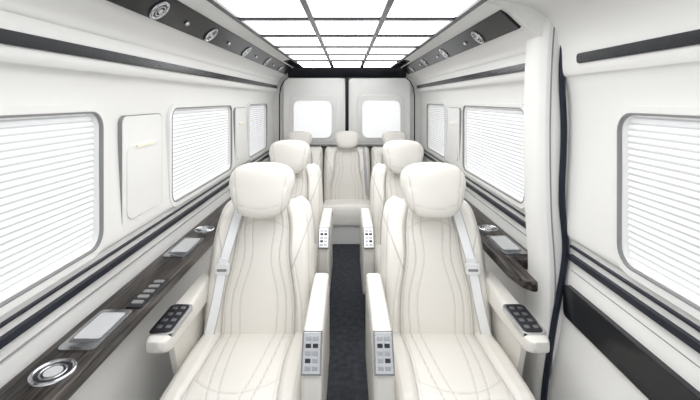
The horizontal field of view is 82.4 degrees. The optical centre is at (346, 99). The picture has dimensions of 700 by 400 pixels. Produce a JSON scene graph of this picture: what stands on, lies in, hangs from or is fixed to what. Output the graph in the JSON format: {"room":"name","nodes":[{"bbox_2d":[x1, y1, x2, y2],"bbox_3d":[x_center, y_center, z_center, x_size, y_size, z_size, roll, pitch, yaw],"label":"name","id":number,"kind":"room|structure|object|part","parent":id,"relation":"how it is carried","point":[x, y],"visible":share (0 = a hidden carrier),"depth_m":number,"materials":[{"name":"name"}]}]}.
{"room":"vehicle interior","nodes":[
{"label":"vehicle interior","id":0,"kind":"room"},
{"bbox_2d":[0,0,293,399],"bbox_3d":[-0.770,0.525,2.125,0.460,1.850,5.350,0,0,0],"label":"wall","id":1,"kind":"structure","parent":0,"point":[28,77],"depth_m":1.49,"materials":[{"name":"white leather"}]},
{"bbox_2d":[0,105,107,316],"bbox_3d":[-0.885,0.280,0.910,0.038,0.525,1.080,0,0,0],"label":"window","id":2,"kind":"structure","parent":1,"relation":"in","point":[54,159],"depth_m":1.20,"materials":[{"name":"white plastic"}]},
{"bbox_2d":[0,197,230,399],"bbox_3d":[-0.788,0.738,1.900,0.167,0.055,4.400,0,0,0],"label":"console","id":3,"kind":"object","parent":1,"relation":"attached to","point":[64,367],"visible":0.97,"depth_m":1.26,"materials":[{"name":"brown wood"}]},
{"bbox_3d":[-0.738,0.716,1.490,0.056,0.011,0.220,0,0,0],"label":"switch panel","id":4,"kind":"part","parent":3,"relation":"part of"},
{"bbox_2d":[0,150,269,363],"bbox_3d":[-0.879,0.619,2.075,0.022,0.102,5.250,0,0,0],"label":"trim","id":5,"kind":"structure","parent":1,"relation":"attached to","point":[15,332],"depth_m":1.36,"materials":[{"name":"rubber"}]},
{"bbox_2d":[0,28,276,88],"bbox_3d":[-0.828,-0.152,2.065,0.024,0.036,5.230,0,0,0],"label":"trim","id":6,"kind":"structure","parent":1,"relation":"attached to","point":[7,37],"depth_m":1.30,"materials":[{"name":"black paint"}]},
{"bbox_2d":[118,113,161,230],"bbox_3d":[-0.874,0.290,1.715,0.036,0.457,0.337,0,0,0],"label":"panel","id":7,"kind":"object","parent":1,"relation":"attached to","point":[140,135],"visible":0.91,"depth_m":1.67,"materials":[{"name":"white plastic"}]},
{"bbox_2d":[149,1,169,19],"bbox_3d":[-0.682,-0.329,1.450,0.072,0.072,0.086,0,0,0],"label":"light","id":8,"kind":"object","parent":1,"relation":"attached to","point":[159,10],"visible":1,"depth_m":1.44,"materials":[{"name":"silver metal"}]},
{"bbox_2d":[166,102,232,206],"bbox_3d":[-0.885,0.280,2.505,0.038,0.525,1.090,0,0,0],"label":"window","id":9,"kind":"structure","parent":1,"relation":"in","point":[198,135],"depth_m":2.38,"materials":[{"name":"white plastic"}]},
{"bbox_2d":[107,0,291,73],"bbox_3d":[-0.683,-0.342,2.050,0.093,0.091,5.200,0,0,0],"label":"trim","id":10,"kind":"structure","parent":1,"relation":"attached to","point":[178,14],"depth_m":1.82,"materials":[{"name":"black paint"}]},
{"bbox_2d":[204,28,217,41],"bbox_3d":[-0.682,-0.329,2.000,0.072,0.072,0.086,0,0,0],"label":"light","id":11,"kind":"object","parent":1,"relation":"attached to","point":[210,35],"visible":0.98,"depth_m":1.99,"materials":[{"name":"silver metal"}]},
{"bbox_2d":[233,107,245,164],"bbox_3d":[-0.874,0.290,3.285,0.036,0.457,0.337,0,0,0],"label":"panel","id":12,"kind":"object","parent":1,"relation":"attached to","point":[239,114],"visible":0.92,"depth_m":3.23,"materials":[{"name":"white plastic"}]},
{"bbox_2d":[241,47,250,56],"bbox_3d":[-0.682,-0.329,2.700,0.072,0.072,0.086,0,0,0],"label":"light","id":13,"kind":"object","parent":1,"relation":"attached to","point":[247,50],"visible":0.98,"depth_m":2.69,"materials":[{"name":"silver metal"}]},
{"bbox_2d":[246,102,267,159],"bbox_3d":[-0.885,0.280,3.950,0.038,0.525,0.860,0,0,0],"label":"window","id":14,"kind":"structure","parent":1,"relation":"in","point":[256,112],"depth_m":3.97,"materials":[{"name":"white plastic"}]},
{"bbox_2d":[249,105,264,154],"bbox_3d":[-0.898,0.280,3.950,0.005,0.470,0.810,0,0,0],"label":"blind","id":15,"kind":"object","parent":14,"relation":"attached to","point":[256,112],"depth_m":3.98,"materials":[{"name":"white"}]},
{"bbox_2d":[207,0,486,67],"bbox_3d":[0.000,-0.390,2.292,1.066,0.023,4.817,0,0,0],"label":"trim","id":16,"kind":"structure","parent":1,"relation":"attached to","point":[241,20],"depth_m":2.09,"materials":[{"name":"black paint"}]},
{"bbox_2d":[284,60,409,67],"bbox_3d":[0.000,-0.391,4.310,1.280,0.021,0.780,0,0,0],"label":"trim","id":17,"kind":"structure","parent":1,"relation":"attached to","point":[291,63],"depth_m":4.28,"materials":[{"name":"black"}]},
{"bbox_2d":[273,74,420,202],"bbox_3d":[0.000,0.525,4.840,2.000,1.850,0.080,0,0,0],"label":"wall","id":18,"kind":"structure","parent":0,"point":[276,95],"depth_m":4.80,"materials":[{"name":"white leather"}]},
{"bbox_2d":[279,78,287,140],"bbox_3d":[-0.751,0.192,4.740,0.111,0.916,0.013,0,0,0],"label":"door frame","id":19,"kind":"structure","parent":18,"relation":"attached to","point":[286,78],"depth_m":4.73,"materials":[{"name":"rubber"}]},
{"bbox_2d":[284,78,344,180],"bbox_3d":[-0.385,0.350,4.763,0.735,1.220,0.073,0,0,0],"label":"door","id":20,"kind":"structure","parent":18,"relation":"in","point":[331,89],"depth_m":4.74,"materials":[{"name":"white leather"}]},
{"bbox_2d":[293,100,332,138],"bbox_3d":[-0.405,0.225,4.725,0.470,0.460,0.020,0,0,0],"label":"window","id":21,"kind":"structure","parent":20,"relation":"attached to","point":[315,117],"depth_m":4.72,"materials":[{"name":"white glass"}]},
{"bbox_2d":[309,144,383,147],"bbox_3d":[0.000,0.535,4.647,1.600,0.020,0.175,0,0,0],"label":"trim","id":22,"kind":"structure","parent":18,"relation":"attached to","point":[320,145],"depth_m":4.62,"materials":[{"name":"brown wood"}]},
{"bbox_2d":[288,68,405,77],"bbox_3d":[0.000,-0.330,4.750,1.400,0.140,0.100,0,0,0],"label":"trim","id":23,"kind":"structure","parent":18,"relation":"attached to","point":[294,72],"depth_m":4.72,"materials":[{"name":"black paint"}]},
{"bbox_2d":[345,77,348,130],"bbox_3d":[0.000,0.340,4.761,0.040,1.220,0.078,0,0,0],"label":"trim","id":24,"kind":"structure","parent":18,"relation":"attached to","point":[346,78],"depth_m":4.72,"materials":[{"name":"black paint"}]},
{"bbox_2d":[349,78,409,180],"bbox_3d":[0.385,0.350,4.763,0.735,1.220,0.073,0,0,0],"label":"door","id":25,"kind":"structure","parent":18,"relation":"in","point":[360,89],"depth_m":4.74,"materials":[{"name":"white leather"}]},
{"bbox_2d":[361,100,400,138],"bbox_3d":[0.405,0.225,4.725,0.470,0.460,0.020,0,0,0],"label":"window","id":26,"kind":"structure","parent":25,"relation":"attached to","point":[378,117],"depth_m":4.72,"materials":[{"name":"white glass"}]},
{"bbox_2d":[406,78,414,140],"bbox_3d":[0.751,0.192,4.740,0.111,0.916,0.013,0,0,0],"label":"door frame","id":27,"kind":"structure","parent":18,"relation":"attached to","point":[406,78],"depth_m":4.73,"materials":[{"name":"rubber"}]},
{"bbox_2d":[326,244,368,399],"bbox_3d":[0.000,1.475,2.165,2.000,0.050,5.430,0,0,0],"label":"floor","id":28,"kind":"structure","parent":0,"point":[347,372],"depth_m":2.54,"materials":[{"name":"grey carpet"}]},
{"bbox_2d":[146,162,329,399],"bbox_3d":[-0.398,0.879,1.731,0.634,1.141,0.854,0,0,0],"label":"seat","id":29,"kind":"object","parent":28,"relation":"on","point":[262,332],"visible":1,"depth_m":1.85,"materials":[{"name":"beige leather"}]},
{"bbox_3d":[-0.656,0.823,1.500,0.088,0.023,0.205,0,0,0],"label":"control panel","id":30,"kind":"part","parent":29,"relation":"part of","materials":[{"name":"black plastic"}]},
{"bbox_3d":[-0.669,1.016,1.660,0.087,0.388,0.603,0,0,-2],"label":"armrest","id":31,"kind":"part","parent":29,"relation":"part of","materials":[{"name":"beige leather"}]},
{"bbox_2d":[160,332,302,399],"bbox_3d":[-0.415,1.122,1.620,0.516,0.177,0.560,0,0,0],"label":"seat cushion","id":32,"kind":"object","parent":29,"relation":"on","point":[209,365],"depth_m":1.56,"materials":[{"name":"beige leather"}]},
{"bbox_3d":[-0.415,0.812,1.984,0.530,0.595,0.348,0,0,0],"label":"backrest","id":33,"kind":"part","parent":29,"relation":"part of","materials":[{"name":"beige leather"}]},
{"bbox_3d":[-0.118,0.849,1.343,0.068,0.112,0.078,0,0,0],"label":"control panel","id":34,"kind":"part","parent":29,"relation":"part of","materials":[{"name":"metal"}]},
{"bbox_3d":[-0.118,1.012,1.615,0.070,0.435,0.610,0,0,0],"label":"armrest","id":35,"kind":"part","parent":29,"relation":"part of","materials":[{"name":"beige leather"}]},
{"bbox_2d":[269,140,332,284],"bbox_3d":[-0.423,0.879,2.851,0.634,1.141,0.854,0,0,0],"label":"seat","id":36,"kind":"object","parent":28,"relation":"on","point":[295,154],"visible":0.33,"depth_m":3.01,"materials":[{"name":"beige leather"}]},
{"bbox_3d":[-0.440,0.812,3.104,0.530,0.595,0.348,0,0,0],"label":"backrest","id":37,"kind":"part","parent":36,"relation":"part of","materials":[{"name":"beige leather"}]},
{"bbox_2d":[314,244,317,273],"bbox_3d":[-0.440,1.122,2.740,0.516,0.177,0.560,0,0,0],"label":"seat cushion","id":38,"kind":"object","parent":36,"relation":"on","point":[315,245],"depth_m":2.66,"materials":[{"name":"beige leather"}]},
{"bbox_3d":[-0.143,0.849,2.463,0.068,0.112,0.078,0,0,0],"label":"control panel","id":39,"kind":"part","parent":36,"relation":"part of","materials":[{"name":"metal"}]},
{"bbox_3d":[-0.143,1.012,2.735,0.070,0.435,0.610,0,0,0],"label":"armrest","id":40,"kind":"part","parent":36,"relation":"part of","materials":[{"name":"beige leather"}]},
{"bbox_2d":[287,131,406,243],"bbox_3d":[0.000,0.897,4.289,1.570,1.105,0.598,0,0,0],"label":"seat","id":41,"kind":"object","parent":28,"relation":"on","point":[346,186],"visible":0.49,"depth_m":4.37,"materials":[{"name":"beige leather"}]},
{"bbox_3d":[-0.525,0.820,4.444,0.517,0.580,0.288,0,0,0],"label":"backrest","id":42,"kind":"part","parent":41,"relation":"part of","materials":[{"name":"beige leather"}]},
{"bbox_2d":[323,199,369,224],"bbox_3d":[0.000,1.152,4.190,0.520,0.195,0.400,0,0,0],"label":"seat cushion","id":43,"kind":"object","parent":41,"relation":"on","point":[345,211],"depth_m":4.01,"materials":[{"name":"beige leather"}]},
{"bbox_3d":[0.000,1.350,4.230,1.570,0.200,0.440,0,0,0],"label":"seat","id":44,"kind":"part","parent":41,"relation":"part of","materials":[{"name":"white leather"}]},
{"bbox_3d":[0.000,0.820,4.444,0.517,0.580,0.288,0,0,0],"label":"backrest","id":45,"kind":"part","parent":41,"relation":"part of","materials":[{"name":"beige leather"}]},
{"bbox_3d":[0.525,0.820,4.444,0.517,0.580,0.288,0,0,0],"label":"backrest","id":46,"kind":"part","parent":41,"relation":"part of","materials":[{"name":"beige leather"}]},
{"bbox_2d":[360,140,423,294],"bbox_3d":[0.413,0.879,2.851,0.634,1.141,0.854,0,0,0],"label":"seat","id":47,"kind":"object","parent":28,"relation":"on","point":[397,154],"visible":0.29,"depth_m":3.01,"materials":[{"name":"beige leather"}]},
{"bbox_3d":[0.133,1.012,2.735,0.070,0.435,0.610,0,0,0],"label":"armrest","id":48,"kind":"part","parent":47,"relation":"part of","materials":[{"name":"beige leather"}]},
{"bbox_3d":[0.133,0.849,2.463,0.068,0.112,0.078,0,0,0],"label":"control panel","id":49,"kind":"part","parent":47,"relation":"part of","materials":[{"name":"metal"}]},
{"bbox_2d":[375,244,380,273],"bbox_3d":[0.430,1.122,2.740,0.516,0.177,0.560,0,0,0],"label":"seat cushion","id":50,"kind":"object","parent":47,"relation":"on","point":[377,246],"depth_m":2.64,"materials":[{"name":"beige leather"}]},
{"bbox_3d":[0.430,0.812,3.104,0.530,0.595,0.348,0,0,0],"label":"backrest","id":51,"kind":"part","parent":47,"relation":"part of","materials":[{"name":"beige leather"}]},
{"bbox_2d":[365,162,549,399],"bbox_3d":[0.403,0.879,1.731,0.634,1.141,0.854,0,0,0],"label":"seat","id":52,"kind":"object","parent":28,"relation":"on","point":[432,331],"visible":1,"depth_m":1.85,"materials":[{"name":"beige leather"}]},
{"bbox_3d":[0.123,1.012,1.615,0.070,0.435,0.610,0,0,0],"label":"armrest","id":53,"kind":"part","parent":52,"relation":"part of","materials":[{"name":"beige leather"}]},
{"bbox_3d":[0.123,0.849,1.343,0.068,0.112,0.078,0,0,0],"label":"control panel","id":54,"kind":"part","parent":52,"relation":"part of","materials":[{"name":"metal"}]},
{"bbox_3d":[0.420,0.812,1.984,0.530,0.595,0.348,0,0,0],"label":"backrest","id":55,"kind":"part","parent":52,"relation":"part of","materials":[{"name":"beige leather"}]},
{"bbox_2d":[393,332,535,399],"bbox_3d":[0.420,1.122,1.620,0.516,0.177,0.560,0,0,0],"label":"seat cushion","id":56,"kind":"object","parent":52,"relation":"on","point":[428,365],"depth_m":1.56,"materials":[{"name":"beige leather"}]},
{"bbox_3d":[0.674,1.016,1.660,0.087,0.388,0.603,0,0,2],"label":"armrest","id":57,"kind":"part","parent":52,"relation":"part of","materials":[{"name":"beige leather"}]},
{"bbox_3d":[0.661,0.823,1.500,0.088,0.023,0.205,0,0,0],"label":"control panel","id":58,"kind":"part","parent":52,"relation":"part of","materials":[{"name":"black plastic"}]},
{"bbox_2d":[400,1,543,377],"bbox_3d":[0.770,0.525,3.210,0.460,1.850,3.180,0,0,0],"label":"wall","id":59,"kind":"structure","parent":0,"point":[509,49],"depth_m":2.29,"materials":[{"name":"white leather"}]},
{"bbox_2d":[426,102,447,159],"bbox_3d":[0.885,0.280,3.950,0.038,0.525,0.860,0,0,0],"label":"window","id":60,"kind":"structure","parent":59,"relation":"in","point":[436,112],"depth_m":3.97,"materials":[{"name":"white plastic"}]},
{"bbox_2d":[429,105,444,154],"bbox_3d":[0.898,0.280,3.950,0.005,0.470,0.810,0,0,0],"label":"blind","id":61,"kind":"object","parent":60,"relation":"attached to","point":[436,112],"depth_m":3.98,"materials":[{"name":"white"}]},
{"bbox_2d":[439,49,448,57],"bbox_3d":[0.682,-0.329,2.800,0.072,0.072,0.086,0,0,0],"label":"light","id":62,"kind":"object","parent":59,"relation":"attached to","point":[441,51],"visible":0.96,"depth_m":2.78,"materials":[{"name":"silver metal"}]},
{"bbox_2d":[448,107,461,165],"bbox_3d":[0.874,0.290,3.275,0.036,0.457,0.357,0,0,0],"label":"panel","id":63,"kind":"object","parent":59,"relation":"attached to","point":[454,114],"visible":0.9,"depth_m":3.21,"materials":[{"name":"white plastic"}]},
{"bbox_2d":[402,10,520,73],"bbox_3d":[0.683,-0.342,3.155,0.093,0.091,2.990,0,0,0],"label":"trim","id":64,"kind":"structure","parent":59,"relation":"attached to","point":[498,24],"depth_m":2.18,"materials":[{"name":"black paint"}]},
{"bbox_2d":[417,63,524,88],"bbox_3d":[0.828,-0.152,3.170,0.024,0.036,3.020,0,0,0],"label":"trim","id":65,"kind":"structure","parent":59,"relation":"attached to","point":[520,67],"depth_m":2.41,"materials":[{"name":"black paint"}]},
{"bbox_2d":[423,149,526,236],"bbox_3d":[0.879,0.619,3.180,0.022,0.102,3.040,0,0,0],"label":"trim","id":66,"kind":"structure","parent":59,"relation":"attached to","point":[514,217],"depth_m":2.35,"materials":[{"name":"rubber"}]},
{"bbox_2d":[471,31,483,43],"bbox_3d":[0.682,-0.329,2.080,0.072,0.072,0.086,0,0,0],"label":"light","id":67,"kind":"object","parent":59,"relation":"attached to","point":[475,35],"visible":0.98,"depth_m":2.07,"materials":[{"name":"silver metal"}]},
{"bbox_2d":[462,102,524,208],"bbox_3d":[0.885,0.280,2.480,0.038,0.525,1.100,0,0,0],"label":"window","id":68,"kind":"structure","parent":59,"relation":"in","point":[492,133],"depth_m":2.40,"materials":[{"name":"white plastic"}]},
{"bbox_2d":[464,198,537,291],"bbox_3d":[0.781,0.738,2.842,0.182,0.055,2.515,0,0,0],"label":"console","id":69,"kind":"object","parent":59,"relation":"attached to","point":[510,256],"visible":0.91,"depth_m":1.90,"materials":[{"name":"brown wood"}]},
{"bbox_2d":[523,16,568,399],"bbox_3d":[0.849,0.526,1.690,0.161,1.848,0.180,0,0,0],"label":"door pillar","id":70,"kind":"structure","parent":59,"relation":"attached to","point":[536,114],"depth_m":1.61,"materials":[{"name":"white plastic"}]},
{"bbox_2d":[501,0,699,399],"bbox_3d":[0.810,0.525,0.535,0.380,1.850,2.170,0,0,0],"label":"door","id":71,"kind":"structure","parent":59,"relation":"in","point":[596,90],"depth_m":1.34,"materials":[{"name":"white leather"}]},
{"bbox_2d":[576,29,699,62],"bbox_3d":[0.851,-0.152,0.505,0.018,0.036,1.930,0,0,0],"label":"trim","id":72,"kind":"structure","parent":71,"relation":"attached to","point":[689,38],"depth_m":1.13,"materials":[{"name":"black paint"}]},
{"bbox_2d":[612,106,699,319],"bbox_3d":[0.885,0.280,0.790,0.038,0.525,1.040,0,0,0],"label":"window","id":73,"kind":"structure","parent":71,"relation":"attached to","point":[656,149],"depth_m":1.15,"materials":[{"name":"white plastic"}]},
{"bbox_2d":[540,27,699,399],"bbox_3d":[0.828,0.526,0.527,0.124,1.847,2.154,0,0,0],"label":"door frame","id":74,"kind":"structure","parent":59,"relation":"attached to","point":[655,379],"depth_m":1.32,"materials":[{"name":"black rubber"}]},
{"bbox_3d":[0.000,-0.425,2.165,2.000,0.050,5.430,0,0,0],"label":"ceiling","id":75,"kind":"structure","parent":0,"visible":0},
{"bbox_2d":[218,0,306,16],"bbox_3d":[-0.344,-0.396,1.650,0.326,0.011,0.470,0,0,0],"label":"ceiling light panel","id":76,"kind":"object","parent":75,"relation":"attached to","point":[241,8],"visible":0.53,"depth_m":1.71,"materials":[{"name":"white plastic"}]},
{"bbox_2d":[245,21,315,34],"bbox_3d":[-0.344,-0.396,2.150,0.326,0.011,0.470,0,0,0],"label":"ceiling light panel","id":77,"kind":"object","parent":75,"relation":"attached to","point":[263,27],"visible":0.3,"depth_m":2.15,"materials":[{"name":"white plastic"}]},
{"bbox_2d":[266,37,320,45],"bbox_3d":[-0.344,-0.396,2.650,0.326,0.011,0.470,0,0,0],"label":"ceiling light panel","id":78,"kind":"object","parent":75,"relation":"attached to","point":[278,41],"visible":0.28,"depth_m":2.67,"materials":[{"name":"white plastic"}]},
{"bbox_2d":[280,48,324,53],"bbox_3d":[-0.344,-0.396,3.150,0.326,0.011,0.470,0,0,0],"label":"ceiling light panel","id":79,"kind":"object","parent":75,"relation":"attached to","point":[286,50],"visible":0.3,"depth_m":3.15,"materials":[{"name":"white plastic"}]},
{"bbox_2d":[290,56,327,59],"bbox_3d":[-0.344,-0.396,3.650,0.326,0.011,0.470,0,0,0],"label":"ceiling light panel","id":80,"kind":"object","parent":75,"relation":"attached to","point":[293,57],"visible":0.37,"depth_m":3.67,"materials":[{"name":"white plastic"}]},
{"bbox_2d":[307,0,386,16],"bbox_3d":[0.000,-0.396,1.650,0.326,0.011,0.470,0,0,0],"label":"ceiling light panel","id":81,"kind":"object","parent":75,"relation":"attached to","point":[319,8],"visible":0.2,"depth_m":1.71,"materials":[{"name":"white plastic"}]},
{"bbox_2d":[316,21,377,34],"bbox_3d":[0.000,-0.396,2.150,0.326,0.011,0.470,0,0,0],"label":"ceiling light panel","id":82,"kind":"object","parent":75,"relation":"attached to","point":[325,27],"visible":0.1,"depth_m":2.15,"materials":[{"name":"white plastic"}]},
{"bbox_2d":[322,37,371,45],"bbox_3d":[0.000,-0.396,2.650,0.326,0.011,0.470,0,0,0],"label":"ceiling light panel","id":83,"kind":"object","parent":75,"relation":"attached to","point":[329,41],"visible":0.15,"depth_m":2.67,"materials":[{"name":"white plastic"}]},
{"bbox_2d":[327,48,366,53],"bbox_3d":[0.000,-0.396,3.150,0.326,0.011,0.470,0,0,0],"label":"ceiling light panel","id":84,"kind":"object","parent":75,"relation":"attached to","point":[330,50],"visible":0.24,"depth_m":3.15,"materials":[{"name":"white plastic"}]},
{"bbox_2d":[330,56,363,59],"bbox_3d":[0.000,-0.396,3.650,0.326,0.011,0.470,0,0,0],"label":"ceiling light panel","id":85,"kind":"object","parent":75,"relation":"attached to","point":[331,57],"visible":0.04,"depth_m":3.67,"materials":[{"name":"white plastic"}]},
{"bbox_2d":[366,56,403,59],"bbox_3d":[0.344,-0.396,3.650,0.326,0.011,0.470,0,0,0],"label":"ceiling light panel","id":86,"kind":"object","parent":75,"relation":"attached to","point":[368,57],"visible":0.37,"depth_m":3.67,"materials":[{"name":"white plastic"}]},
{"bbox_2d":[369,48,413,53],"bbox_3d":[0.344,-0.396,3.150,0.326,0.011,0.470,0,0,0],"label":"ceiling light panel","id":87,"kind":"object","parent":75,"relation":"attached to","point":[373,50],"visible":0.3,"depth_m":3.15,"materials":[{"name":"white plastic"}]},
{"bbox_2d":[373,37,427,45],"bbox_3d":[0.344,-0.396,2.650,0.326,0.011,0.470,0,0,0],"label":"ceiling light panel","id":88,"kind":"object","parent":75,"relation":"attached to","point":[380,41],"visible":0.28,"depth_m":2.67,"materials":[{"name":"white plastic"}]},
{"bbox_2d":[378,21,448,34],"bbox_3d":[0.344,-0.396,2.150,0.326,0.011,0.470,0,0,0],"label":"ceiling light panel","id":89,"kind":"object","parent":75,"relation":"attached to","point":[389,27],"visible":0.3,"depth_m":2.15,"materials":[{"name":"white plastic"}]},
{"bbox_2d":[387,0,475,16],"bbox_3d":[0.344,-0.396,1.650,0.326,0.011,0.470,0,0,0],"label":"ceiling light panel","id":90,"kind":"object","parent":75,"relation":"attached to","point":[400,8],"visible":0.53,"depth_m":1.71,"materials":[{"name":"white plastic"}]}
]}

